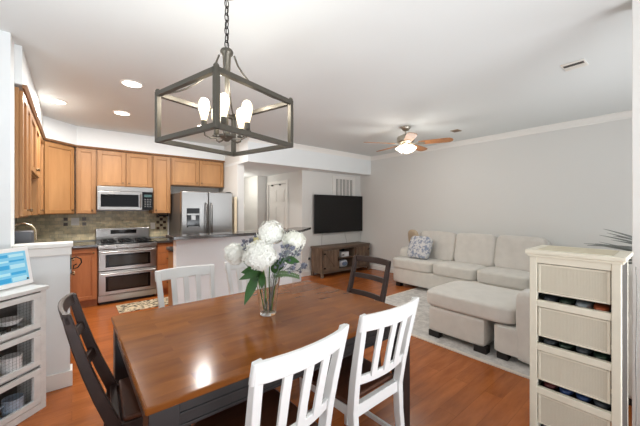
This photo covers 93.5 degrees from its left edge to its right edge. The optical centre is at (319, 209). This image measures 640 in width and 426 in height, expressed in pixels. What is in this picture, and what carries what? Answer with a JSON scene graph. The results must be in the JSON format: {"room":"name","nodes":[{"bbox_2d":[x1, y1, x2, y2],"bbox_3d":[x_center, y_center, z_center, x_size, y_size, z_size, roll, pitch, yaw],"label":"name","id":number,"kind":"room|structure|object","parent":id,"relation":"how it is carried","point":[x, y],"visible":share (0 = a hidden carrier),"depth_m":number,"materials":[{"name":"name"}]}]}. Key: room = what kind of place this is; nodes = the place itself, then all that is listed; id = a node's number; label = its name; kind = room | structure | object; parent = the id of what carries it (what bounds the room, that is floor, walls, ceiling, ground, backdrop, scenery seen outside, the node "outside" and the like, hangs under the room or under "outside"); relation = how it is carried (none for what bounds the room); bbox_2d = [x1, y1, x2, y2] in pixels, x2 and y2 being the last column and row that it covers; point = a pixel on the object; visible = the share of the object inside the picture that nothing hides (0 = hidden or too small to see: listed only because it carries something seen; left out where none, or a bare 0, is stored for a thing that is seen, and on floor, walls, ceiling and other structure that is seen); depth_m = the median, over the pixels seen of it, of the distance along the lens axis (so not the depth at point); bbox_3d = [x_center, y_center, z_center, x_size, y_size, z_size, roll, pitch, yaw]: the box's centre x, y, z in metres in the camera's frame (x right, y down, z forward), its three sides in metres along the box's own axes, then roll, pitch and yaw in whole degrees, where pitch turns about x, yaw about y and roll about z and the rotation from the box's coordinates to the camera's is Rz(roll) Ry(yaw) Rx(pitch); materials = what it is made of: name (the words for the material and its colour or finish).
{"room":"dining room","nodes":[
{"label":"dining room","id":0,"kind":"room"},
{"bbox_2d":[0,30,13,249],"bbox_3d":[-2.859,0.070,1.784,1.458,2.700,0.190,0,0,-40],"label":"wall","id":1,"kind":"structure","parent":0,"point":[6,41],"depth_m":2.16,"materials":[{"name":"white paint"}]},
{"bbox_2d":[28,255,69,375],"bbox_3d":[-2.191,0.870,2.380,0.330,1.100,0.120,0,0,-40],"label":"wall","id":2,"kind":"structure","parent":0,"point":[53,271],"depth_m":2.38,"materials":[{"name":"white paint"}]},
{"bbox_2d":[12,241,72,257],"bbox_3d":[-2.183,0.311,2.386,0.349,0.097,0.190,0,0,-40],"label":"trim","id":3,"kind":"structure","parent":2,"relation":"attached to","point":[41,249],"depth_m":2.35,"materials":[{"name":"white wood"}]},
{"bbox_2d":[46,364,72,392],"bbox_3d":[-2.174,1.357,2.384,0.330,0.125,0.136,0,0,-40],"label":"baseboard","id":4,"kind":"structure","parent":2,"relation":"attached to","point":[64,379],"depth_m":2.38,"materials":[{"name":"white wood"}]},
{"bbox_2d":[14,44,223,161],"bbox_3d":[-2.347,-1.130,4.215,3.000,0.300,2.910,0,0,-40],"label":"wall","id":5,"kind":"structure","parent":0,"point":[54,129],"depth_m":4.72,"materials":[{"name":"white paint"}]},
{"bbox_2d":[73,149,218,241],"bbox_3d":[-3.357,0.070,5.346,3.120,2.700,0.120,0,0,-40],"label":"wall","id":6,"kind":"structure","parent":0,"point":[174,189],"depth_m":5.68,"materials":[{"name":"white paint"}]},
{"bbox_2d":[41,140,73,214],"bbox_3d":[-3.929,-0.446,4.332,0.467,1.018,0.881,0,0,6],"label":"upper cabinet","id":7,"kind":"object","parent":6,"relation":"attached to","point":[58,159],"visible":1,"depth_m":4.29,"materials":[{"name":"brown wood"}]},
{"bbox_2d":[76,147,95,213],"bbox_3d":[-3.698,-0.446,4.755,0.250,1.018,0.353,0,0,-40],"label":"upper cabinet","id":8,"kind":"object","parent":6,"relation":"attached to","point":[85,157],"visible":1,"depth_m":4.65,"materials":[{"name":"brown wood"}]},
{"bbox_2d":[17,211,166,242],"bbox_3d":[-3.649,0.255,5.020,2.015,0.470,0.012,0,0,-40],"label":"backsplash","id":9,"kind":"structure","parent":6,"relation":"attached to","point":[50,228],"depth_m":4.88,"materials":[{"name":"tile"}]},
{"bbox_2d":[64,215,165,229],"bbox_3d":[-3.448,0.225,5.174,1.460,0.270,0.007,0,0,-40],"label":"trim","id":10,"kind":"structure","parent":6,"relation":"attached to","point":[157,216],"depth_m":5.53,"materials":[{"name":"brown tile"}]},
{"bbox_2d":[96,149,151,187],"bbox_3d":[-3.299,-0.667,5.085,0.776,0.575,0.353,0,0,-40],"label":"upper cabinet","id":11,"kind":"object","parent":6,"relation":"attached to","point":[113,168],"visible":1,"depth_m":4.95,"materials":[{"name":"brown wood"}]},
{"bbox_2d":[96,186,152,209],"bbox_3d":[-3.276,-0.189,5.055,0.772,0.377,0.421,0,0,-40],"label":"microwave","id":12,"kind":"object","parent":11,"relation":"attached to","point":[107,197],"visible":0.99,"depth_m":4.90,"materials":[{"name":"silver metal"}]},
{"bbox_2d":[149,155,170,213],"bbox_3d":[-2.883,-0.446,5.427,0.292,1.018,0.353,0,0,-40],"label":"upper cabinet","id":13,"kind":"object","parent":6,"relation":"attached to","point":[161,165],"visible":1,"depth_m":5.33,"materials":[{"name":"brown wood"}]},
{"bbox_2d":[171,157,223,187],"bbox_3d":[-2.390,-0.703,5.834,0.975,0.505,0.353,0,0,-40],"label":"upper cabinet","id":14,"kind":"object","parent":6,"relation":"attached to","point":[184,172],"visible":1,"depth_m":5.70,"materials":[{"name":"brown wood"}]},
{"bbox_2d":[219,141,243,230],"bbox_3d":[-1.785,0.070,5.993,0.130,2.700,1.120,0,0,-40],"label":"wall","id":15,"kind":"structure","parent":0,"point":[233,175],"depth_m":5.66,"materials":[{"name":"white paint"}]},
{"bbox_2d":[173,233,300,303],"bbox_3d":[-0.990,0.891,4.484,0.415,1.058,2.203,0,0,41],"label":"wall","id":16,"kind":"structure","parent":0,"point":[205,251],"depth_m":3.96,"materials":[{"name":"white paint"}]},
{"bbox_2d":[166,227,310,239],"bbox_3d":[-0.936,0.340,4.561,0.684,0.040,2.542,0,0,41],"label":"countertop","id":17,"kind":"structure","parent":16,"relation":"on","point":[297,229],"depth_m":4.04,"materials":[{"name":"stone"}]},
{"bbox_2d":[244,176,254,230],"bbox_3d":[-2.006,0.070,8.092,0.120,2.700,1.360,0,0,-40],"label":"wall","id":18,"kind":"structure","parent":0,"point":[249,182],"depth_m":7.77,"materials":[{"name":"white paint"}]},
{"bbox_2d":[255,176,266,230],"bbox_3d":[-1.438,0.070,7.601,0.370,2.700,0.120,0,0,-40],"label":"wall","id":19,"kind":"structure","parent":0,"point":[260,181],"depth_m":7.51,"materials":[{"name":"white paint"}]},
{"bbox_2d":[267,171,298,227],"bbox_3d":[-0.858,0.070,7.094,0.120,2.700,1.400,0,0,-40],"label":"wall","id":20,"kind":"structure","parent":0,"point":[292,177],"depth_m":6.70,"materials":[{"name":"white paint"}]},
{"bbox_2d":[269,183,285,228],"bbox_3d":[-1.025,0.398,7.203,0.108,2.025,0.810,0,0,-40],"label":"door","id":21,"kind":"structure","parent":20,"relation":"in","point":[277,193],"depth_m":7.18,"materials":[{"name":"white wood"}]},
{"bbox_2d":[267,180,287,227],"bbox_3d":[-1.032,0.365,7.197,0.018,2.110,0.960,0,0,-40],"label":"trim","id":22,"kind":"structure","parent":20,"relation":"attached to","point":[281,181],"depth_m":7.05,"materials":[{"name":"white wood"}]},
{"bbox_2d":[224,137,370,177],"bbox_3d":[-1.075,-1.065,7.570,3.230,0.430,3.350,0,0,-40],"label":"wall","id":23,"kind":"structure","parent":0,"point":[275,162],"depth_m":6.16,"materials":[{"name":"white paint"}]},
{"bbox_2d":[248,110,631,160],"bbox_3d":[2.292,-1.238,3.484,3.230,0.085,7.240,0,0,-40],"label":"trim","id":24,"kind":"structure","parent":23,"relation":"attached to","point":[625,114],"depth_m":5.21,"materials":[{"name":"white"}]},
{"bbox_2d":[0,0,631,155],"bbox_3d":[-0.633,-1.310,3.755,7.700,0.060,11.800,0,0,-40],"label":"ceiling","id":25,"kind":"structure","parent":0,"point":[354,73],"depth_m":2.58,"materials":[{"name":"white paint"}]},
{"bbox_2d":[44,98,67,104],"bbox_3d":[-3.098,-1.275,3.538,0.210,0.010,0.210,0,0,-40],"label":"recessed light","id":26,"kind":"object","parent":25,"relation":"in","point":[52,100],"visible":1,"depth_m":3.53,"materials":[{"name":"white glass"}]},
{"bbox_2d":[112,110,130,115],"bbox_3d":[-2.609,-1.275,3.966,0.210,0.010,0.210,0,0,-40],"label":"recessed light","id":27,"kind":"object","parent":25,"relation":"in","point":[119,112],"visible":1,"depth_m":3.94,"materials":[{"name":"white"}]},
{"bbox_2d":[120,79,143,87],"bbox_3d":[-1.902,-1.275,3.046,0.210,0.010,0.210,0,0,-40],"label":"recessed light","id":28,"kind":"object","parent":25,"relation":"in","point":[127,82],"visible":1,"depth_m":3.03,"materials":[{"name":"white"}]},
{"bbox_2d":[155,0,292,156],"bbox_3d":[-0.546,-0.830,1.763,0.556,0.900,0.556,0,0,35],"label":"pendant light","id":29,"kind":"object","parent":25,"relation":"hanging from","point":[219,111],"visible":1,"depth_m":1.69,"materials":[{"name":"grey metal"}]},
{"bbox_2d":[364,126,452,153],"bbox_3d":[1.336,-1.060,4.677,1.264,0.440,1.278,0,0,-40],"label":"ceiling fan","id":30,"kind":"object","parent":25,"relation":"hanging from","point":[407,140],"visible":1,"depth_m":4.55,"materials":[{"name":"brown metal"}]},
{"bbox_2d":[561,58,588,71],"bbox_3d":[2.245,-1.274,2.654,0.170,0.011,0.160,0,0,-38],"label":"ceiling vent","id":31,"kind":"object","parent":25,"relation":"in","point":[582,62],"visible":1,"depth_m":2.64,"materials":[{"name":"white metal"}]},
{"bbox_2d":[16,267,631,425],"bbox_3d":[-0.633,1.450,3.755,7.700,0.060,11.800,0,0,-40],"label":"floor","id":32,"kind":"structure","parent":0,"point":[448,387],"depth_m":2.35,"materials":[{"name":"brown wood"}]},
{"bbox_2d":[0,284,48,425],"bbox_3d":[-2.123,0.983,1.791,0.254,0.875,0.824,0,0,7],"label":"display cabinet","id":33,"kind":"object","parent":32,"relation":"on","point":[28,337],"visible":0.98,"depth_m":2.09,"materials":[{"name":"white wood"}]},
{"bbox_2d":[0,352,22,377],"bbox_3d":[-2.070,1.042,2.003,0.110,0.135,0.129,0,0,42],"label":"mug","id":34,"kind":"object","parent":33,"relation":"on","point":[12,356],"visible":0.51,"depth_m":1.99,"materials":[{"name":"white ceramic"}]},
{"bbox_2d":[0,393,23,418],"bbox_3d":[-2.069,1.319,2.013,0.110,0.120,0.129,0,0,42],"label":"mug","id":35,"kind":"object","parent":33,"relation":"on","point":[16,396],"visible":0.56,"depth_m":2.00,"materials":[{"name":"grey ceramic"}]},
{"bbox_2d":[0,316,23,332],"bbox_3d":[-2.092,0.788,2.024,0.144,0.108,0.144,0,0,7],"label":"dish","id":36,"kind":"object","parent":33,"relation":"on","point":[7,324],"visible":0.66,"depth_m":2.02,"materials":[{"name":"white ceramic"}]},
{"bbox_2d":[0,316,23,326],"bbox_3d":[-2.092,0.753,2.024,0.144,0.038,0.144,0,0,7],"label":"bowl","id":37,"kind":"object","parent":36,"relation":"on","point":[8,323],"depth_m":2.04,"materials":[{"name":"white ceramic"}]},
{"bbox_2d":[0,246,32,291],"bbox_3d":[-2.153,0.406,2.029,0.091,0.277,0.370,0,0,2],"label":"calendar","id":38,"kind":"object","parent":33,"relation":"on","point":[15,267],"visible":1,"depth_m":2.10,"materials":[{"name":"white paper"}]},
{"bbox_2d":[0,326,37,343],"bbox_3d":[-2.149,0.849,1.794,0.180,0.012,0.760,0,0,7],"label":"shelf","id":39,"kind":"object","parent":33,"relation":"attached to","point":[3,329],"depth_m":2.09,"materials":[{"name":"white wood"}]},
{"bbox_2d":[0,364,37,384],"bbox_3d":[-2.149,1.116,1.794,0.180,0.012,0.760,0,0,7],"label":"shelf","id":40,"kind":"object","parent":33,"relation":"attached to","point":[36,367],"depth_m":2.07,"materials":[{"name":"white wood"}]},
{"bbox_2d":[70,258,74,362],"bbox_3d":[-3.023,0.983,3.204,0.640,0.875,2.169,0,0,-40],"label":"base cabinet","id":41,"kind":"object","parent":32,"relation":"on","point":[73,272],"visible":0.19,"depth_m":2.56,"materials":[{"name":"brown wood"}]},
{"bbox_2d":[70,241,97,273],"bbox_3d":[-3.142,0.524,3.558,0.911,0.038,2.887,0,0,-40],"label":"countertop","id":42,"kind":"structure","parent":41,"relation":"on","point":[81,244],"depth_m":4.39,"materials":[{"name":"stone"}]},
{"bbox_2d":[14,230,33,244],"bbox_3d":[-2.443,0.338,2.445,0.170,0.335,0.180,0,0,-40],"label":"toaster","id":43,"kind":"object","parent":42,"relation":"on","point":[21,236],"visible":0.18,"depth_m":2.40,"materials":[{"name":"grey plastic"}]},
{"bbox_2d":[14,223,36,239],"bbox_3d":[-3.129,0.319,3.153,0.242,0.372,0.113,0,0,-40],"label":"faucet","id":44,"kind":"object","parent":42,"relation":"on","point":[17,224],"visible":0.4,"depth_m":3.22,"materials":[{"name":"silver metal"}]},
{"bbox_2d":[71,247,96,309],"bbox_3d":[-3.630,0.983,4.554,0.390,0.875,0.715,0,0,-40],"label":"base cabinet","id":45,"kind":"object","parent":32,"relation":"on","point":[84,281],"visible":0.57,"depth_m":4.35,"materials":[{"name":"brown wood"}]},
{"bbox_2d":[58,293,190,425],"bbox_3d":[-0.931,0.923,1.571,0.659,0.998,0.430,0,0,-36],"label":"dining chair","id":46,"kind":"object","parent":32,"relation":"on","point":[106,404],"visible":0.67,"depth_m":1.40,"materials":[{"name":"brown wood"}]},
{"bbox_2d":[95,227,156,304],"bbox_3d":[-3.163,0.863,4.911,0.776,1.115,0.727,0,0,-40],"label":"range","id":47,"kind":"object","parent":32,"relation":"on","point":[126,257],"visible":0.97,"depth_m":4.69,"materials":[{"name":"silver metal"}]},
{"bbox_2d":[96,239,154,244],"bbox_3d":[-3.178,0.514,4.929,0.772,0.012,0.550,0,0,-40],"label":"cooktop","id":48,"kind":"object","parent":47,"relation":"in","point":[99,241],"depth_m":4.83,"materials":[{"name":"black metal"}]},
{"bbox_2d":[116,297,167,313],"bbox_3d":[-2.578,1.416,4.543,0.800,0.008,0.430,0,0,-40],"label":"kitchen rug","id":49,"kind":"object","parent":32,"relation":"on","point":[140,305],"visible":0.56,"depth_m":4.45,"materials":[{"name":"beige fabric"}]},
{"bbox_2d":[155,242,172,295],"bbox_3d":[-2.760,0.983,5.273,0.299,0.875,0.711,0,0,-40],"label":"base cabinet","id":50,"kind":"object","parent":32,"relation":"on","point":[161,252],"visible":0.38,"depth_m":4.99,"materials":[{"name":"brown wood"}]},
{"bbox_2d":[149,237,172,242],"bbox_3d":[-2.759,0.524,5.279,0.313,0.038,0.717,0,0,-40],"label":"countertop","id":51,"kind":"structure","parent":50,"relation":"on","point":[157,239],"depth_m":5.10,"materials":[{"name":"stone"}]},
{"bbox_2d":[168,250,172,305],"bbox_3d":[-1.421,0.983,4.428,1.400,0.875,0.380,0,0,-40],"label":"base cabinet","id":52,"kind":"object","parent":32,"relation":"on","point":[170,254],"visible":0.02,"depth_m":4.03,"materials":[{"name":"brown wood"}]},
{"bbox_2d":[155,264,214,307],"bbox_3d":[-0.948,0.948,2.297,0.466,0.949,0.601,0,0,-40],"label":"dining chair","id":53,"kind":"object","parent":32,"relation":"on","point":[185,272],"visible":0.24,"depth_m":2.48,"materials":[{"name":"white paint"}]},
{"bbox_2d":[169,190,231,234],"bbox_3d":[-2.195,0.546,5.560,0.885,1.747,0.907,0,0,-40],"label":"refrigerator","id":54,"kind":"object","parent":32,"relation":"on","point":[192,212],"visible":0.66,"depth_m":5.23,"materials":[{"name":"grey metal"}]},
{"bbox_2d":[232,197,236,231],"bbox_3d":[-1.692,0.590,5.727,0.025,1.660,0.500,0,0,-40],"label":"board","id":55,"kind":"object","parent":32,"relation":"on","point":[234,199],"visible":0.2,"depth_m":5.58,"materials":[{"name":"beige wood"}]},
{"bbox_2d":[224,261,268,294],"bbox_3d":[-0.533,0.948,2.730,0.466,0.949,0.601,0,0,-43],"label":"dining chair","id":56,"kind":"object","parent":32,"relation":"on","point":[228,267],"visible":0.16,"depth_m":2.81,"materials":[{"name":"white paint"}]},
{"bbox_2d":[111,280,409,425],"bbox_3d":[-0.340,1.035,1.890,1.510,0.770,1.110,0,0,-40],"label":"dining table","id":57,"kind":"object","parent":32,"relation":"on","point":[185,364],"visible":0.76,"depth_m":1.53,"materials":[{"name":"brown wood"}]},
{"bbox_2d":[256,272,279,315],"bbox_3d":[-0.326,0.526,1.883,0.156,0.245,0.156,0,0,-40],"label":"flower vase","id":58,"kind":"object","parent":57,"relation":"on","point":[268,295],"visible":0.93,"depth_m":1.83,"materials":[{"name":"clear glass"}]},
{"bbox_2d":[224,242,262,280],"bbox_3d":[-0.476,0.417,1.908,0.254,0.422,0.160,0,0,-5],"label":"hydrangea","id":59,"kind":"object","parent":58,"relation":"in","point":[233,254],"visible":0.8,"depth_m":1.85,"materials":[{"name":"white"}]},
{"bbox_2d":[239,237,262,279],"bbox_3d":[-0.416,0.399,1.881,0.105,0.457,0.160,0,0,39],"label":"hydrangea","id":60,"kind":"object","parent":58,"relation":"in","point":[247,275],"visible":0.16,"depth_m":1.85,"materials":[{"name":"green plant"}]},
{"bbox_2d":[241,240,277,304],"bbox_3d":[-0.350,0.402,1.801,0.216,0.451,0.212,0,0,-40],"label":"hydrangea","id":61,"kind":"object","parent":58,"relation":"in","point":[261,255],"visible":1,"depth_m":1.76,"materials":[{"name":"white plant"}]},
{"bbox_2d":[256,220,284,276],"bbox_3d":[-0.310,0.345,1.922,0.180,0.563,0.181,0,0,-40],"label":"hydrangea","id":62,"kind":"object","parent":58,"relation":"in","point":[271,232],"visible":0.87,"depth_m":1.87,"materials":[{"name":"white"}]},
{"bbox_2d":[275,244,295,275],"bbox_3d":[-0.233,0.414,1.839,0.178,0.426,0.053,0,0,18],"label":"sprig","id":63,"kind":"object","parent":58,"relation":"in","point":[291,247],"visible":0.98,"depth_m":1.82,"materials":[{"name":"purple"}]},
{"bbox_2d":[274,270,299,278],"bbox_3d":[-0.217,0.496,1.864,0.185,0.246,0.011,0,0,9],"label":"frond","id":64,"kind":"object","parent":58,"relation":"in","point":[282,273],"visible":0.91,"depth_m":1.86,"materials":[{"name":"green plant"}]},
{"bbox_2d":[271,230,305,273],"bbox_3d":[-0.201,0.377,1.889,0.226,0.502,0.156,0,0,-40],"label":"hydrangea","id":65,"kind":"object","parent":58,"relation":"in","point":[294,238],"visible":0.81,"depth_m":1.87,"materials":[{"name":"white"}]},
{"bbox_2d":[193,323,348,425],"bbox_3d":[-0.223,0.948,1.274,0.601,0.949,0.466,0,0,45],"label":"dining chair","id":66,"kind":"object","parent":32,"relation":"on","point":[273,407],"visible":0.98,"depth_m":1.13,"materials":[{"name":"white paint"}]},
{"bbox_2d":[310,242,369,277],"bbox_3d":[0.503,1.103,6.842,1.498,0.635,0.420,0,0,-40],"label":"media console","id":67,"kind":"object","parent":32,"relation":"on","point":[325,259],"visible":0.94,"depth_m":6.49,"materials":[{"name":"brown wood"}]},
{"bbox_2d":[300,297,418,425],"bbox_3d":[0.201,0.948,1.695,0.466,0.949,0.601,0,0,-40],"label":"dining chair","id":68,"kind":"object","parent":32,"relation":"on","point":[358,376],"visible":0.77,"depth_m":1.54,"materials":[{"name":"white paint"}]},
{"bbox_2d":[346,255,390,366],"bbox_3d":[0.238,0.923,2.516,0.659,0.998,0.430,0,0,-40],"label":"dining chair","id":69,"kind":"object","parent":32,"relation":"on","point":[387,263],"visible":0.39,"depth_m":2.67,"materials":[{"name":"brown wood"}]},
{"bbox_2d":[385,287,529,378],"bbox_3d":[1.986,1.415,3.840,2.030,0.011,2.800,0,0,-40],"label":"area rug","id":70,"kind":"object","parent":32,"relation":"on","point":[420,330],"visible":0.23,"depth_m":3.25,"materials":[{"name":"beige carpet"}]},
{"bbox_2d":[427,281,519,354],"bbox_3d":[1.769,1.145,3.325,0.800,0.527,0.942,0,0,-40],"label":"ottoman","id":71,"kind":"object","parent":70,"relation":"on","point":[463,310],"visible":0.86,"depth_m":3.10,"materials":[{"name":"fabric"}]},
{"bbox_2d":[427,281,519,323],"bbox_3d":[1.769,0.985,3.325,0.800,0.205,0.942,0,0,-40],"label":"cushion","id":72,"kind":"object","parent":71,"relation":"on","point":[476,302],"depth_m":3.12,"materials":[{"name":"fabric"}]},
{"bbox_2d":[393,231,631,405],"bbox_3d":[2.166,0.908,4.176,2.465,1.024,3.470,0,0,-40],"label":"sectional sofa","id":73,"kind":"object","parent":32,"relation":"on","point":[502,261],"visible":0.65,"depth_m":4.63,"materials":[{"name":"fabric"}]},
{"bbox_2d":[408,230,418,242],"bbox_3d":[1.838,0.580,5.883,0.134,0.396,0.300,0,0,-20],"label":"pillow","id":74,"kind":"object","parent":73,"relation":"on","point":[411,233],"visible":0.38,"depth_m":5.85,"materials":[{"name":"beige fabric"}]},
{"bbox_2d":[393,256,441,272],"bbox_3d":[1.901,0.995,5.649,0.780,0.216,0.836,0,0,-40],"label":"seat cushion","id":75,"kind":"object","parent":73,"relation":"on","point":[406,264],"depth_m":5.39,"materials":[{"name":"fabric"}]},
{"bbox_2d":[407,236,432,259],"bbox_3d":[1.832,0.690,5.528,0.262,0.414,0.445,0,0,-40],"label":"throw pillow","id":76,"kind":"object","parent":73,"relation":"on","point":[420,247],"visible":1,"depth_m":5.44,"materials":[{"name":"fabric"}]},
{"bbox_2d":[419,231,457,260],"bbox_3d":[2.200,0.675,5.617,0.341,0.557,0.743,0,0,-40],"label":"cushion","id":77,"kind":"object","parent":73,"relation":"on","point":[444,245],"depth_m":5.42,"materials":[{"name":"fabric"}]},
{"bbox_2d":[433,261,485,280],"bbox_3d":[2.392,0.995,5.053,0.780,0.216,0.729,0,0,-40],"label":"seat cushion","id":78,"kind":"object","parent":73,"relation":"on","point":[445,270],"depth_m":4.83,"materials":[{"name":"fabric"}]},
{"bbox_2d":[454,233,497,266],"bbox_3d":[2.639,0.675,5.084,0.343,0.557,0.655,0,0,-40],"label":"cushion","id":79,"kind":"object","parent":73,"relation":"on","point":[469,248],"depth_m":4.97,"materials":[{"name":"fabric"}]},
{"bbox_2d":[477,266,529,289],"bbox_3d":[2.850,0.995,4.497,0.780,0.216,0.729,0,0,-40],"label":"seat cushion","id":80,"kind":"object","parent":73,"relation":"on","point":[514,278],"depth_m":4.29,"materials":[{"name":"fabric"}]},
{"bbox_2d":[494,235,550,271],"bbox_3d":[3.062,0.675,4.571,0.344,0.557,0.694,0,0,-40],"label":"cushion","id":81,"kind":"object","parent":73,"relation":"on","point":[509,251],"depth_m":4.55,"materials":[{"name":"fabric"}]},
{"bbox_2d":[525,245,632,425],"bbox_3d":[1.409,0.819,1.647,0.336,1.203,0.402,0,0,-40],"label":"drawer cabinet","id":82,"kind":"object","parent":32,"relation":"on","point":[588,274],"visible":0.98,"depth_m":1.55,"materials":[{"name":"beige paint"}]},
{"bbox_2d":[544,381,558,388],"bbox_3d":[1.315,0.976,1.705,0.150,0.039,0.066,0,0,-40],"label":"snack packet","id":83,"kind":"object","parent":82,"relation":"on","point":[547,384],"visible":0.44,"depth_m":1.66,"materials":[{"name":"red plastic"}]},
{"bbox_2d":[544,337,559,345],"bbox_3d":[1.315,0.736,1.705,0.150,0.040,0.066,0,0,-40],"label":"snack packet","id":84,"kind":"object","parent":82,"relation":"on","point":[548,341],"visible":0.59,"depth_m":1.66,"materials":[{"name":"grey plastic"}]},
{"bbox_2d":[544,294,560,301],"bbox_3d":[1.315,0.495,1.705,0.150,0.042,0.066,0,0,-40],"label":"snack packet","id":85,"kind":"object","parent":82,"relation":"on","point":[548,297],"visible":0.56,"depth_m":1.67,"materials":[{"name":"grey plastic"}]},
{"bbox_2d":[559,386,574,394],"bbox_3d":[1.360,0.976,1.651,0.150,0.040,0.066,0,0,-40],"label":"snack packet","id":86,"kind":"object","parent":82,"relation":"on","point":[562,390],"visible":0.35,"depth_m":1.60,"materials":[{"name":"blue plastic"}]},
{"bbox_2d":[559,341,575,349],"bbox_3d":[1.360,0.736,1.651,0.150,0.040,0.066,0,0,-40],"label":"snack packet","id":87,"kind":"object","parent":82,"relation":"on","point":[563,345],"visible":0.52,"depth_m":1.61,"materials":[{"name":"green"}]},
{"bbox_2d":[559,297,576,304],"bbox_3d":[1.360,0.495,1.651,0.150,0.040,0.066,0,0,-40],"label":"snack packet","id":88,"kind":"object","parent":82,"relation":"on","point":[565,300],"visible":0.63,"depth_m":1.61,"materials":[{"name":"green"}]},
{"bbox_2d":[540,381,610,410],"bbox_3d":[1.409,1.002,1.647,0.240,0.010,0.332,0,0,-40],"label":"shelf","id":89,"kind":"object","parent":82,"relation":"attached to","point":[541,382],"depth_m":1.62,"materials":[{"name":"grey wood"}]},
{"bbox_2d":[541,339,610,361],"bbox_3d":[1.409,0.762,1.647,0.240,0.010,0.332,0,0,-40],"label":"shelf","id":90,"kind":"object","parent":82,"relation":"attached to","point":[542,340],"depth_m":1.62,"materials":[{"name":"grey wood"}]},
{"bbox_2d":[576,393,592,401],"bbox_3d":[1.405,0.976,1.597,0.150,0.039,0.066,0,0,-40],"label":"snack packet","id":91,"kind":"object","parent":82,"relation":"on","point":[581,397],"visible":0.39,"depth_m":1.55,"materials":[{"name":"blue plastic"}]},
{"bbox_2d":[576,299,593,307],"bbox_3d":[1.405,0.495,1.597,0.150,0.038,0.066,0,0,-40],"label":"snack packet","id":92,"kind":"object","parent":82,"relation":"on","point":[581,303],"visible":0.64,"depth_m":1.56,"materials":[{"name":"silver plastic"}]},
{"bbox_2d":[576,346,593,354],"bbox_3d":[1.405,0.736,1.597,0.149,0.041,0.066,0,0,-40],"label":"snack packet","id":93,"kind":"object","parent":82,"relation":"on","point":[579,349],"visible":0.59,"depth_m":1.55,"materials":[{"name":"grey plastic"}]},
{"bbox_2d":[593,302,610,311],"bbox_3d":[1.450,0.495,1.544,0.150,0.039,0.066,0,0,-40],"label":"snack packet","id":94,"kind":"object","parent":82,"relation":"on","point":[597,306],"visible":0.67,"depth_m":1.51,"materials":[{"name":"orange"}]},
{"bbox_2d":[593,350,610,360],"bbox_3d":[1.450,0.736,1.544,0.150,0.040,0.066,0,0,-40],"label":"snack packet","id":95,"kind":"object","parent":82,"relation":"on","point":[599,355],"visible":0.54,"depth_m":1.50,"materials":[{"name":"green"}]},
{"bbox_2d":[593,399,610,408],"bbox_3d":[1.450,0.976,1.544,0.150,0.040,0.066,0,0,-40],"label":"snack packet","id":96,"kind":"object","parent":82,"relation":"on","point":[598,403],"visible":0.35,"depth_m":1.50,"materials":[{"name":"grey plastic"}]},
{"bbox_2d":[635,267,637,425],"bbox_3d":[1.659,0.760,1.580,0.096,0.921,0.008,0,0,-40],"label":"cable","id":97,"kind":"object","parent":82,"relation":"hanging from","point":[635,267],"visible":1,"depth_m":1.57,"materials":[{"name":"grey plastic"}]},
{"bbox_2d":[584,229,631,263],"bbox_3d":[2.087,0.772,1.970,0.363,1.297,0.565,0,0,-40],"label":"potted plant","id":98,"kind":"object","parent":32,"relation":"on","point":[627,248],"visible":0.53,"depth_m":2.05,"materials":[{"name":"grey plant"}]},
{"bbox_2d":[299,170,359,271],"bbox_3d":[0.277,0.070,7.045,1.810,2.700,0.120,0,0,-40],"label":"wall","id":99,"kind":"structure","parent":0,"point":[311,183],"depth_m":6.62,"materials":[{"name":"white paint"}]},
{"bbox_2d":[314,194,361,233],"bbox_3d":[0.447,0.090,7.051,1.520,0.860,0.088,0,0,-40],"label":"television","id":100,"kind":"object","parent":99,"relation":"attached to","point":[332,213],"visible":1,"depth_m":6.96,"materials":[{"name":"black plastic"}]},
{"bbox_2d":[332,175,354,195],"bbox_3d":[0.579,-0.520,7.205,0.740,0.560,0.018,0,0,-40],"label":"air vent","id":101,"kind":"object","parent":99,"relation":"in","point":[341,185],"visible":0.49,"depth_m":7.20,"materials":[{"name":"white metal"}]},
{"bbox_2d":[360,118,631,268],"bbox_3d":[3.439,0.070,4.727,0.120,2.700,7.720,0,0,-40],"label":"wall","id":102,"kind":"structure","parent":0,"point":[563,187],"depth_m":4.95,"materials":[{"name":"white paint"}]},
{"bbox_2d":[365,264,393,272],"bbox_3d":[3.418,1.370,4.645,0.016,0.100,7.580,0,0,-40],"label":"baseboard","id":103,"kind":"structure","parent":102,"relation":"attached to","point":[375,267],"depth_m":7.08,"materials":[{"name":"white wood"}]},
{"bbox_2d":[632,0,639,425],"bbox_3d":[2.329,0.070,1.404,0.140,2.700,1.205,0,0,-40],"label":"wall","id":104,"kind":"structure","parent":0,"point":[635,3],"depth_m":1.81,"materials":[{"name":"white paint"}]},
{"bbox_3d":[-3.551,0.070,3.222,0.120,2.700,2.910,0,0,-39],"label":"wall","id":105,"kind":"structure","parent":0,"visible":0},
{"bbox_2d":[14,87,32,217],"bbox_3d":[-2.650,-0.446,2.514,0.361,1.018,0.648,0,0,-40],"label":"upper cabinet","id":106,"kind":"object","parent":105,"relation":"attached to","point":[22,111],"visible":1,"depth_m":2.37,"materials":[{"name":"brown wood"}]},
{"bbox_2d":[31,112,40,178],"bbox_3d":[-3.175,-0.662,3.151,0.361,0.585,0.995,0,0,-40],"label":"upper cabinet","id":107,"kind":"object","parent":105,"relation":"attached to","point":[35,133],"visible":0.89,"depth_m":3.20,"materials":[{"name":"brown wood"}]},
{"bbox_2d":[22,84,224,161],"bbox_3d":[-2.918,-0.970,4.286,1.635,0.026,3.706,0,0,6],"label":"crown molding","id":108,"kind":"structure","parent":107,"relation":"attached to","point":[25,87],"depth_m":4.34,"materials":[{"name":"brown"}]},
{"bbox_2d":[31,134,43,214],"bbox_3d":[-3.678,-0.446,3.761,0.361,1.018,0.575,0,0,-40],"label":"upper cabinet","id":109,"kind":"object","parent":105,"relation":"attached to","point":[36,184],"visible":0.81,"depth_m":3.64,"materials":[{"name":"brown wood"}]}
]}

